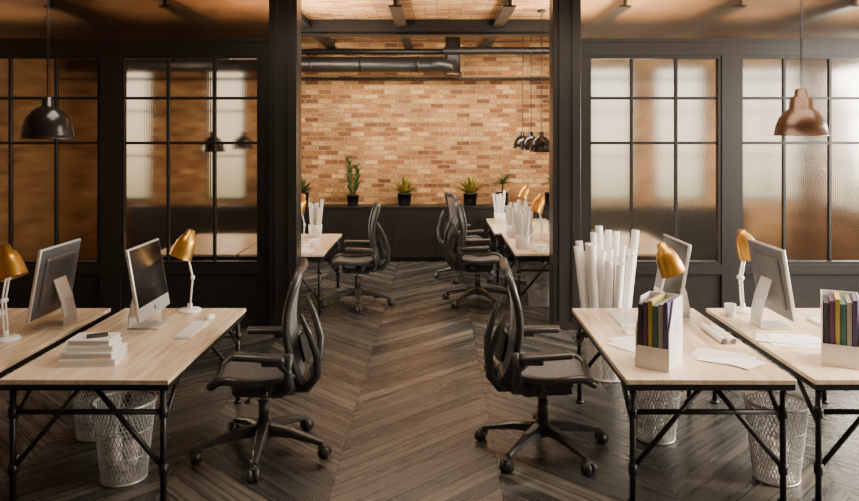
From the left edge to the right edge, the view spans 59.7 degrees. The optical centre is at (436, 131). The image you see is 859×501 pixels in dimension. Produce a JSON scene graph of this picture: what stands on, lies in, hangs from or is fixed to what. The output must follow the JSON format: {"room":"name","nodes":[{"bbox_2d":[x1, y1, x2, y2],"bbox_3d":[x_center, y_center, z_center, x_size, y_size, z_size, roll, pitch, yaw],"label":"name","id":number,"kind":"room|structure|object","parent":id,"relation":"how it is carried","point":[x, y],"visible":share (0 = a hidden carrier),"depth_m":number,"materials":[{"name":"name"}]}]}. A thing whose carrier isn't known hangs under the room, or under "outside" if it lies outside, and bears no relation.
{"room":"open-plan office","nodes":[
{"label":"open-plan office","id":0,"kind":"room"},
{"bbox_2d":[301,42,548,203],"bbox_3d":[0.000,0.300,12.600,12.800,3.600,0.200,0,0,0],"label":"wall","id":1,"kind":"structure","parent":0,"point":[439,134],"depth_m":12.50,"materials":[{"name":"brick"}]},
{"bbox_2d":[314,37,337,48],"bbox_3d":[-1.720,-1.435,11.300,0.140,0.130,2.400,0,0,0],"label":"ceiling beam","id":2,"kind":"structure","parent":1,"relation":"attached to","point":[327,42],"depth_m":11.63,"materials":[{"name":"black metal"}]},
{"bbox_2d":[400,37,413,48],"bbox_3d":[-0.460,-1.435,11.300,0.140,0.130,2.400,0,0,0],"label":"ceiling beam","id":3,"kind":"structure","parent":1,"relation":"attached to","point":[406,41],"depth_m":11.47,"materials":[{"name":"brown wood"}]},
{"bbox_2d":[301,47,548,80],"bbox_3d":[0.000,-1.103,12.021,12.400,0.523,0.957,0,0,0],"label":"ceiling pipe","id":4,"kind":"object","parent":1,"relation":"attached to","point":[446,50],"visible":0.32,"depth_m":12.27,"materials":[{"name":"black metal"}]},
{"bbox_2d":[482,37,496,46],"bbox_3d":[0.800,-1.435,11.300,0.140,0.130,2.400,0,0,0],"label":"ceiling beam","id":5,"kind":"structure","parent":1,"relation":"attached to","point":[489,41],"depth_m":11.47,"materials":[{"name":"brown wood"}]},
{"bbox_2d":[301,0,548,41],"bbox_3d":[0.000,-1.575,5.250,12.800,0.150,14.900,0,0,0],"label":"ceiling","id":6,"kind":"structure","parent":0,"point":[312,9],"depth_m":9.25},
{"bbox_2d":[19,0,74,138],"bbox_3d":[-2.600,-0.728,5.000,0.336,1.545,0.336,0,0,0],"label":"pendant lamp","id":7,"kind":"object","parent":6,"relation":"hanging from","point":[46,121],"visible":1,"depth_m":4.90,"materials":[{"name":"black metal"}]},
{"bbox_2d":[301,37,461,76],"bbox_3d":[-2.752,-1.190,11.900,6.295,0.620,0.290,0,0,0],"label":"ventilation duct","id":8,"kind":"object","parent":6,"relation":"hanging from","point":[449,64],"visible":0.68,"depth_m":11.79,"materials":[{"name":"metal"}]},
{"bbox_2d":[301,19,548,36],"bbox_3d":[0.000,-1.390,10.000,12.400,0.220,0.200,0,0,0],"label":"ceiling beam","id":9,"kind":"structure","parent":6,"relation":"attached to","point":[320,27],"depth_m":9.97,"materials":[{"name":"black metal"}]},
{"bbox_2d":[513,37,526,148],"bbox_3d":[1.280,-0.628,11.200,0.295,1.744,0.295,0,0,0],"label":"pendant lamp","id":10,"kind":"object","parent":6,"relation":"hanging from","point":[518,141],"visible":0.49,"depth_m":11.20,"materials":[{"name":"black metal"}]},
{"bbox_2d":[520,132,535,149],"bbox_3d":[1.280,-0.628,10.200,0.295,1.744,0.295,0,0,0],"label":"pendant lamp","id":11,"kind":"object","parent":6,"relation":"hanging from","point":[525,145],"visible":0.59,"depth_m":10.12,"materials":[{"name":"silver metal"}]},
{"bbox_2d":[529,9,548,151],"bbox_3d":[1.280,-0.628,9.200,0.295,1.744,0.295,0,0,0],"label":"pendant lamp","id":12,"kind":"object","parent":6,"relation":"hanging from","point":[540,143],"visible":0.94,"depth_m":9.14,"materials":[{"name":"black metal"}]},
{"bbox_2d":[773,0,829,135],"bbox_3d":[2.430,-0.737,5.000,0.346,1.525,0.346,0,0,0],"label":"pendant lamp","id":13,"kind":"object","parent":6,"relation":"hanging from","point":[801,118],"visible":1,"depth_m":4.92,"materials":[{"name":"brown metal"}]},
{"bbox_2d":[0,262,858,500],"bbox_3d":[0.000,2.175,5.250,12.800,0.150,14.900,0,0,0],"label":"floor","id":14,"kind":"structure","parent":0,"point":[402,394],"depth_m":5.23,"materials":[{"name":"brown wood"}]},
{"bbox_2d":[0,308,110,399],"bbox_3d":[-3.030,1.740,5.020,0.950,0.720,1.700,0,0,0],"label":"desk","id":15,"kind":"object","parent":14,"relation":"on","point":[33,343],"visible":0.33,"depth_m":5.17,"materials":[{"name":"brown wood"}]},
{"bbox_2d":[0,244,27,342],"bbox_3d":[-2.830,1.061,4.961,0.239,0.635,0.176,0,0,17],"label":"desk lamp","id":16,"kind":"object","parent":15,"relation":"on","point":[12,266],"depth_m":4.94,"materials":[{"name":"gold metal"}]},
{"bbox_2d":[26,238,80,328],"bbox_3d":[-2.715,1.087,5.330,0.221,0.584,0.570,0,0,0],"label":"computer monitor","id":17,"kind":"object","parent":15,"relation":"on","point":[55,270],"visible":1,"depth_m":5.26,"materials":[{"name":"metal"}]},
{"bbox_2d":[70,391,121,441],"bbox_3d":[-2.360,1.861,5.200,0.380,0.477,0.380,0,0,0],"label":"basket","id":18,"kind":"object","parent":14,"relation":"on","point":[87,434],"visible":0.25,"depth_m":5.09,"materials":[{"name":"metal"}]},
{"bbox_2d":[0,308,245,500],"bbox_3d":[-1.970,1.740,5.020,0.950,0.720,1.700,0,0,0],"label":"desk","id":19,"kind":"object","parent":14,"relation":"on","point":[154,360],"visible":0.88,"depth_m":4.31,"materials":[{"name":"brown wood"}]},
{"bbox_2d":[58,332,127,367],"bbox_3d":[-2.070,1.300,4.520,0.332,0.158,0.256,0,0,-3],"label":"book stack","id":20,"kind":"object","parent":19,"relation":"on","point":[101,348],"visible":1,"depth_m":4.43,"materials":[{"name":"white paper"}]},
{"bbox_2d":[125,238,169,328],"bbox_3d":[-2.055,1.087,5.330,0.221,0.584,0.570,0,0,0],"label":"computer monitor","id":21,"kind":"object","parent":19,"relation":"on","point":[145,266],"visible":1,"depth_m":5.28,"materials":[{"name":"metal"}]},
{"bbox_2d":[169,229,201,313],"bbox_3d":[-1.930,1.061,5.751,0.239,0.635,0.176,0,0,-17],"label":"desk lamp","id":22,"kind":"object","parent":19,"relation":"on","point":[183,248],"depth_m":5.70,"materials":[{"name":"gold metal"}]},
{"bbox_2d":[173,321,209,338],"bbox_3d":[-1.700,1.371,5.200,0.115,0.017,0.430,0,0,0],"label":"keyboard","id":23,"kind":"object","parent":19,"relation":"on","point":[194,327],"visible":1,"depth_m":5.16,"materials":[{"name":"white plastic"}]},
{"bbox_2d":[205,312,214,319],"bbox_3d":[-1.680,1.361,5.550,0.064,0.033,0.108,0,0,0],"label":"computer mouse","id":24,"kind":"object","parent":19,"relation":"on","point":[210,316],"visible":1,"depth_m":5.52,"materials":[{"name":"white plastic"}]},
{"bbox_2d":[90,391,157,487],"bbox_3d":[-1.900,1.861,4.550,0.380,0.477,0.380,0,0,0],"label":"basket","id":25,"kind":"object","parent":14,"relation":"on","point":[124,458],"visible":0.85,"depth_m":4.48,"materials":[{"name":"metal"}]},
{"bbox_2d":[189,258,331,481],"bbox_3d":[-1.137,1.483,4.896,0.916,1.235,0.872,0,0,-6],"label":"office chair","id":26,"kind":"object","parent":14,"relation":"on","point":[264,376],"visible":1,"depth_m":4.80,"materials":[{"name":"metal"}]},
{"bbox_2d":[301,234,341,316],"bbox_3d":[-1.760,1.740,9.300,0.950,0.720,1.700,0,0,0],"label":"desk","id":27,"kind":"object","parent":14,"relation":"on","point":[327,242],"visible":0.35,"depth_m":8.87,"materials":[{"name":"brown wood"}]},
{"bbox_2d":[301,194,309,246],"bbox_3d":[-1.651,1.061,9.044,0.239,0.635,0.176,0,0,-11],"label":"desk lamp","id":28,"kind":"object","parent":27,"relation":"on","point":[303,197],"depth_m":9.02,"materials":[{"name":"gold metal"}]},
{"bbox_2d":[301,247,313,252],"bbox_3d":[-1.570,1.376,8.704,0.267,0.005,0.414,0,0,-21],"label":"paper sheets","id":29,"kind":"object","parent":27,"relation":"on","point":[303,249],"visible":0.57,"depth_m":8.68,"materials":[{"name":"white paper"}]},
{"bbox_2d":[306,238,319,243],"bbox_3d":[-1.550,1.371,9.400,0.115,0.017,0.430,0,0,0],"label":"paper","id":30,"kind":"object","parent":27,"relation":"on","point":[313,240],"visible":1,"depth_m":9.32,"materials":[{"name":"white paper"}]},
{"bbox_2d":[308,199,323,237],"bbox_3d":[-1.591,1.133,9.853,0.199,0.493,0.181,0,0,-12],"label":"holder","id":31,"kind":"object","parent":27,"relation":"on","point":[315,212],"visible":1,"depth_m":9.80,"materials":[{"name":"white paper"}]},
{"bbox_2d":[321,201,394,311],"bbox_3d":[-0.936,1.483,9.144,0.859,1.235,0.904,0,0,10],"label":"office chair","id":32,"kind":"object","parent":14,"relation":"on","point":[368,261],"visible":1,"depth_m":9.03,"materials":[{"name":"metal"}]},
{"bbox_2d":[301,204,548,261],"bbox_3d":[0.000,1.650,12.277,10.040,0.900,0.425,0,0,0],"label":"base cabinet","id":33,"kind":"object","parent":14,"relation":"on","point":[410,231],"visible":0.2,"depth_m":12.08,"materials":[{"name":"paint"}]},
{"bbox_2d":[301,176,316,205],"bbox_3d":[-2.152,0.952,12.172,0.509,0.494,0.354,0,0,16],"label":"dracaena","id":34,"kind":"object","parent":33,"relation":"on","point":[304,190],"visible":0.44,"depth_m":12.16,"materials":[{"name":"green plant"}]},
{"bbox_2d":[344,155,362,205],"bbox_3d":[-1.370,0.773,12.199,0.359,0.853,0.224,0,0,0],"label":"potted euphorbia","id":35,"kind":"object","parent":33,"relation":"on","point":[352,199],"visible":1,"depth_m":12.16,"materials":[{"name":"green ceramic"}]},
{"bbox_2d":[389,175,420,205],"bbox_3d":[-0.539,0.940,12.220,0.620,0.518,0.412,0,0,0],"label":"agave","id":36,"kind":"object","parent":33,"relation":"on","point":[404,197],"visible":1,"depth_m":12.14,"materials":[{"name":"green plant"}]},
{"bbox_2d":[455,175,486,205],"bbox_3d":[0.531,0.940,12.220,0.620,0.518,0.412,0,0,0],"label":"agave","id":37,"kind":"object","parent":33,"relation":"on","point":[470,198],"visible":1,"depth_m":12.14,"materials":[{"name":"green plant"}]},
{"bbox_2d":[490,172,516,205],"bbox_3d":[1.072,0.921,12.197,0.495,0.555,0.368,0,0,0],"label":"potted palm","id":38,"kind":"object","parent":33,"relation":"on","point":[502,181],"visible":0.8,"depth_m":12.17,"materials":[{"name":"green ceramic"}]},
{"bbox_2d":[538,172,548,205],"bbox_3d":[1.862,0.921,12.197,0.495,0.555,0.368,0,0,0],"label":"potted palm","id":39,"kind":"object","parent":33,"relation":"on","point":[544,183],"visible":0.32,"depth_m":12.16,"materials":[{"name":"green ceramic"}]},
{"bbox_2d":[434,192,493,283],"bbox_3d":[0.412,1.483,10.783,0.916,1.235,0.872,0,0,-14],"label":"office chair","id":40,"kind":"object","parent":14,"relation":"on","point":[450,198],"visible":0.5,"depth_m":10.57,"materials":[{"name":"metal"}]},
{"bbox_2d":[442,201,509,308],"bbox_3d":[0.477,1.483,9.225,0.904,1.235,0.859,0,0,43],"label":"office chair","id":41,"kind":"object","parent":14,"relation":"on","point":[466,260],"visible":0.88,"depth_m":9.12,"materials":[{"name":"plastic"}]},
{"bbox_2d":[486,219,548,284],"bbox_3d":[1.260,1.740,11.100,0.950,0.720,1.700,0,0,0],"label":"desk","id":42,"kind":"object","parent":14,"relation":"on","point":[497,230],"visible":0.46,"depth_m":10.82,"materials":[{"name":"brown wood"}]},
{"bbox_2d":[492,190,505,223],"bbox_3d":[0.957,1.133,11.307,0.199,0.493,0.181,0,0,-42],"label":"holder","id":43,"kind":"object","parent":42,"relation":"on","point":[499,204],"visible":1,"depth_m":11.26,"materials":[{"name":"white plastic"}]},
{"bbox_2d":[502,233,548,300],"bbox_3d":[1.360,1.740,9.350,0.950,0.720,1.700,0,0,0],"label":"desk","id":44,"kind":"object","parent":14,"relation":"on","point":[510,243],"visible":0.42,"depth_m":8.58,"materials":[{"name":"brown wood"}]},
{"bbox_2d":[505,200,520,237],"bbox_3d":[1.009,1.133,9.846,0.199,0.493,0.181,0,0,27],"label":"holder","id":45,"kind":"object","parent":44,"relation":"on","point":[510,226],"visible":0.86,"depth_m":9.80,"materials":[{"name":"white paper"}]},
{"bbox_2d":[513,206,530,248],"bbox_3d":[1.028,1.133,8.905,0.199,0.493,0.181,0,0,-31],"label":"holder","id":46,"kind":"object","parent":44,"relation":"on","point":[522,236],"visible":1,"depth_m":8.86,"materials":[{"name":"white plastic"}]},
{"bbox_2d":[520,201,533,239],"bbox_3d":[1.148,1.133,9.610,0.181,0.493,0.199,0,0,-8],"label":"holder","id":47,"kind":"object","parent":44,"relation":"on","point":[522,207],"visible":0.43,"depth_m":9.54,"materials":[{"name":"white plastic"}]},
{"bbox_2d":[530,194,547,246],"bbox_3d":[1.220,1.061,9.041,0.239,0.635,0.176,0,0,-17],"label":"desk lamp","id":48,"kind":"object","parent":44,"relation":"on","point":[537,205],"depth_m":9.00,"materials":[{"name":"gold metal"}]},
{"bbox_2d":[536,248,548,251],"bbox_3d":[1.335,1.377,8.720,0.382,0.003,0.305,0,0,10],"label":"paper sheets","id":49,"kind":"object","parent":44,"relation":"on","point":[542,249],"visible":0.39,"depth_m":8.70,"materials":[{"name":"white paper"}]},
{"bbox_2d":[524,263,548,306],"bbox_3d":[1.250,1.861,9.100,0.380,0.477,0.380,0,0,0],"label":"basket","id":50,"kind":"object","parent":14,"relation":"on","point":[538,293],"visible":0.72,"depth_m":9.01,"materials":[{"name":"metal"}]},
{"bbox_2d":[475,257,608,475],"bbox_3d":[0.668,1.483,4.972,0.859,1.235,0.904,0,0,21],"label":"office chair","id":51,"kind":"object","parent":14,"relation":"on","point":[540,375],"visible":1,"depth_m":4.81,"materials":[{"name":"metal"}]},
{"bbox_2d":[574,226,639,382],"bbox_3d":[1.457,1.462,6.439,0.591,1.274,0.573,0,0,0],"label":"bin","id":52,"kind":"object","parent":14,"relation":"on","point":[605,278],"visible":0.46,"depth_m":6.32,"materials":[{"name":"paper"}]},
{"bbox_2d":[636,391,680,444],"bbox_3d":[1.500,1.861,5.150,0.380,0.477,0.380,0,0,0],"label":"basket","id":53,"kind":"object","parent":14,"relation":"on","point":[648,431],"visible":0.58,"depth_m":5.05,"materials":[{"name":"metal"}]},
{"bbox_2d":[572,308,796,500],"bbox_3d":[1.530,1.740,5.020,0.950,0.720,1.700,0,0,0],"label":"desk","id":54,"kind":"object","parent":14,"relation":"on","point":[597,325],"visible":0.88,"depth_m":4.23,"materials":[{"name":"brown wood"}]},
{"bbox_2d":[607,336,634,352],"bbox_3d":[1.262,1.377,4.832,0.294,0.003,0.416,0,0,-17],"label":"paper sheets","id":55,"kind":"object","parent":54,"relation":"on","point":[628,342],"visible":0.57,"depth_m":4.89,"materials":[{"name":"white paper"}]},
{"bbox_2d":[608,311,635,326],"bbox_3d":[1.360,1.371,5.500,0.115,0.017,0.430,0,0,0],"label":"keyboard","id":56,"kind":"object","parent":54,"relation":"on","point":[620,317],"visible":0.98,"depth_m":5.47,"materials":[{"name":"white plastic"}]},
{"bbox_2d":[621,327,631,334],"bbox_3d":[1.300,1.361,5.140,0.064,0.033,0.108,0,0,0],"label":"computer mouse","id":57,"kind":"object","parent":54,"relation":"on","point":[626,331],"visible":1,"depth_m":5.11,"materials":[{"name":"white plastic"}]},
{"bbox_2d":[635,291,682,372],"bbox_3d":[1.320,1.179,4.450,0.201,0.400,0.260,0,0,34],"label":"file holder","id":58,"kind":"object","parent":54,"relation":"on","point":[659,323],"visible":1,"depth_m":4.36,"materials":[{"name":"white cardboard"}]},
{"bbox_2d":[654,234,691,320],"bbox_3d":[1.746,1.087,5.571,0.221,0.584,0.570,0,0,-1],"label":"computer monitor","id":59,"kind":"object","parent":54,"relation":"on","point":[676,284],"visible":0.53,"depth_m":5.48,"materials":[{"name":"metal"}]},
{"bbox_2d":[699,322,736,344],"bbox_3d":[1.891,1.357,5.050,0.107,0.044,0.400,0,0,0],"label":"rolls","id":60,"kind":"object","parent":54,"relation":"on","point":[713,330],"visible":1,"depth_m":4.99,"materials":[{"name":"white paper"}]},
{"bbox_2d":[690,347,767,368],"bbox_3d":[1.768,1.375,4.564,0.446,0.007,0.325,0,0,38],"label":"paper sheets","id":61,"kind":"object","parent":54,"relation":"on","point":[742,360],"visible":1,"depth_m":4.54,"materials":[{"name":"white paper"}]},
{"bbox_2d":[742,391,808,487],"bbox_3d":[2.060,1.861,4.550,0.380,0.477,0.380,0,0,0],"label":"basket","id":62,"kind":"object","parent":14,"relation":"on","point":[766,472],"visible":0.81,"depth_m":4.48,"materials":[{"name":"metal"}]},
{"bbox_2d":[706,308,858,500],"bbox_3d":[2.580,1.740,5.020,0.950,0.720,1.700,0,0,0],"label":"desk","id":63,"kind":"object","parent":14,"relation":"on","point":[805,364],"visible":0.62,"depth_m":4.52,"materials":[{"name":"brown wood"}]},
{"bbox_2d":[724,303,735,316],"bbox_3d":[2.200,1.334,5.630,0.084,0.090,0.103,0,0,0],"label":"coffee mug","id":64,"kind":"object","parent":63,"relation":"on","point":[729,308],"visible":1,"depth_m":5.59,"materials":[{"name":"white ceramic"}]},
{"bbox_2d":[736,229,754,313],"bbox_3d":[2.380,1.061,5.769,0.239,0.635,0.176,0,0,-17],"label":"desk lamp","id":65,"kind":"object","parent":63,"relation":"on","point":[742,247],"depth_m":5.73,"materials":[{"name":"gold metal"}]},
{"bbox_2d":[748,238,796,328],"bbox_3d":[2.374,1.087,5.330,0.221,0.584,0.570,0,0,0],"label":"computer monitor","id":66,"kind":"object","parent":63,"relation":"on","point":[773,292],"visible":1,"depth_m":5.26,"materials":[{"name":"metal"}]},
{"bbox_2d":[756,333,820,347],"bbox_3d":[2.325,1.375,4.950,0.408,0.007,0.355,0,0,21],"label":"paper sheets","id":67,"kind":"object","parent":63,"relation":"on","point":[776,339],"visible":0.88,"depth_m":4.93,"materials":[{"name":"white paper"}]},
{"bbox_2d":[807,317,820,325],"bbox_3d":[2.780,1.371,5.300,0.115,0.017,0.430,0,0,0],"label":"keyboard","id":68,"kind":"object","parent":63,"relation":"on","point":[817,320],"visible":0.19,"depth_m":5.44,"materials":[{"name":"white plastic"}]},
{"bbox_2d":[821,289,858,369],"bbox_3d":[2.420,1.179,4.500,0.201,0.400,0.260,0,0,26],"label":"file holder","id":69,"kind":"object","parent":63,"relation":"on","point":[839,309],"visible":1,"depth_m":4.40,"materials":[{"name":"white plastic"}]},
{"bbox_2d":[0,0,858,329],"bbox_3d":[0.000,0.300,8.062,12.400,3.600,0.275,0,0,0],"label":"wall partition","id":70,"kind":"structure","parent":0,"point":[262,289],"depth_m":8.00,"materials":[{"name":"paint"}]},
{"bbox_2d":[0,55,99,264],"bbox_3d":[-4.336,0.300,8.050,1.474,2.240,0.080,0,0,0],"label":"window","id":71,"kind":"structure","parent":70,"relation":"in","point":[50,188],"depth_m":8.05,"materials":[{"name":"black metal"}]},
{"bbox_2d":[0,0,268,37],"bbox_3d":[-3.992,-1.230,8.054,4.416,0.460,0.008,0,0,0],"label":"transom window","id":72,"kind":"structure","parent":70,"relation":"in","point":[18,18],"depth_m":8.05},
{"bbox_2d":[120,55,259,264],"bbox_3d":[-2.638,0.300,8.050,1.495,2.240,0.080,0,0,0],"label":"window","id":73,"kind":"structure","parent":70,"relation":"in","point":[190,124],"depth_m":8.05,"materials":[{"name":"glass"}]},
{"bbox_2d":[301,12,311,27],"bbox_3d":[-1.720,-1.435,9.050,0.140,0.130,1.700,0,0,0],"label":"ceiling beam","id":74,"kind":"structure","parent":70,"relation":"attached to","point":[304,20],"depth_m":9.61,"materials":[{"name":"brown wood"}]},
{"bbox_2d":[389,0,406,27],"bbox_3d":[-0.460,-1.435,9.050,0.140,0.130,1.700,0,0,0],"label":"ceiling beam","id":75,"kind":"structure","parent":70,"relation":"attached to","point":[396,10],"depth_m":8.73,"materials":[{"name":"black metal"}]},
{"bbox_2d":[492,0,515,27],"bbox_3d":[0.800,-1.435,9.050,0.140,0.130,1.700,0,0,0],"label":"ceiling beam","id":76,"kind":"structure","parent":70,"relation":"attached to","point":[507,9],"depth_m":8.73,"materials":[{"name":"black metal"}]},
{"bbox_2d":[588,55,721,264],"bbox_3d":[2.328,0.300,8.050,1.431,2.240,0.080,0,0,0],"label":"window","id":77,"kind":"structure","parent":70,"relation":"in","point":[655,121],"depth_m":8.05,"materials":[{"name":"glass"}]},
{"bbox_2d":[581,0,858,37],"bbox_3d":[3.864,-1.230,8.054,4.673,0.460,0.008,0,0,0],"label":"transom window","id":78,"kind":"structure","parent":70,"relation":"in","point":[599,18],"depth_m":8.05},
{"bbox_2d":[740,55,858,264],"bbox_3d":[3.973,0.300,8.050,1.474,2.240,0.080,0,0,0],"label":"window","id":79,"kind":"structure","parent":70,"relation":"in","point":[799,195],"depth_m":8.05,"materials":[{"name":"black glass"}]},
{"bbox_2d":[516,183,528,205],"bbox_3d":[1.270,1.061,10.891,0.239,0.635,0.176,0,0,-17],"label":"desk lamp","id":80,"kind":"object","parent":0,"point":[523,193],"depth_m":10.83,"materials":[{"name":"gold metal"}]},
{"bbox_2d":[656,242,685,291],"bbox_3d":[1.561,1.061,5.074,0.239,0.635,0.176,0,0,11],"label":"desk lamp","id":81,"kind":"object","parent":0,"point":[669,264],"depth_m":5.02,"materials":[{"name":"gold metal"}]}
]}

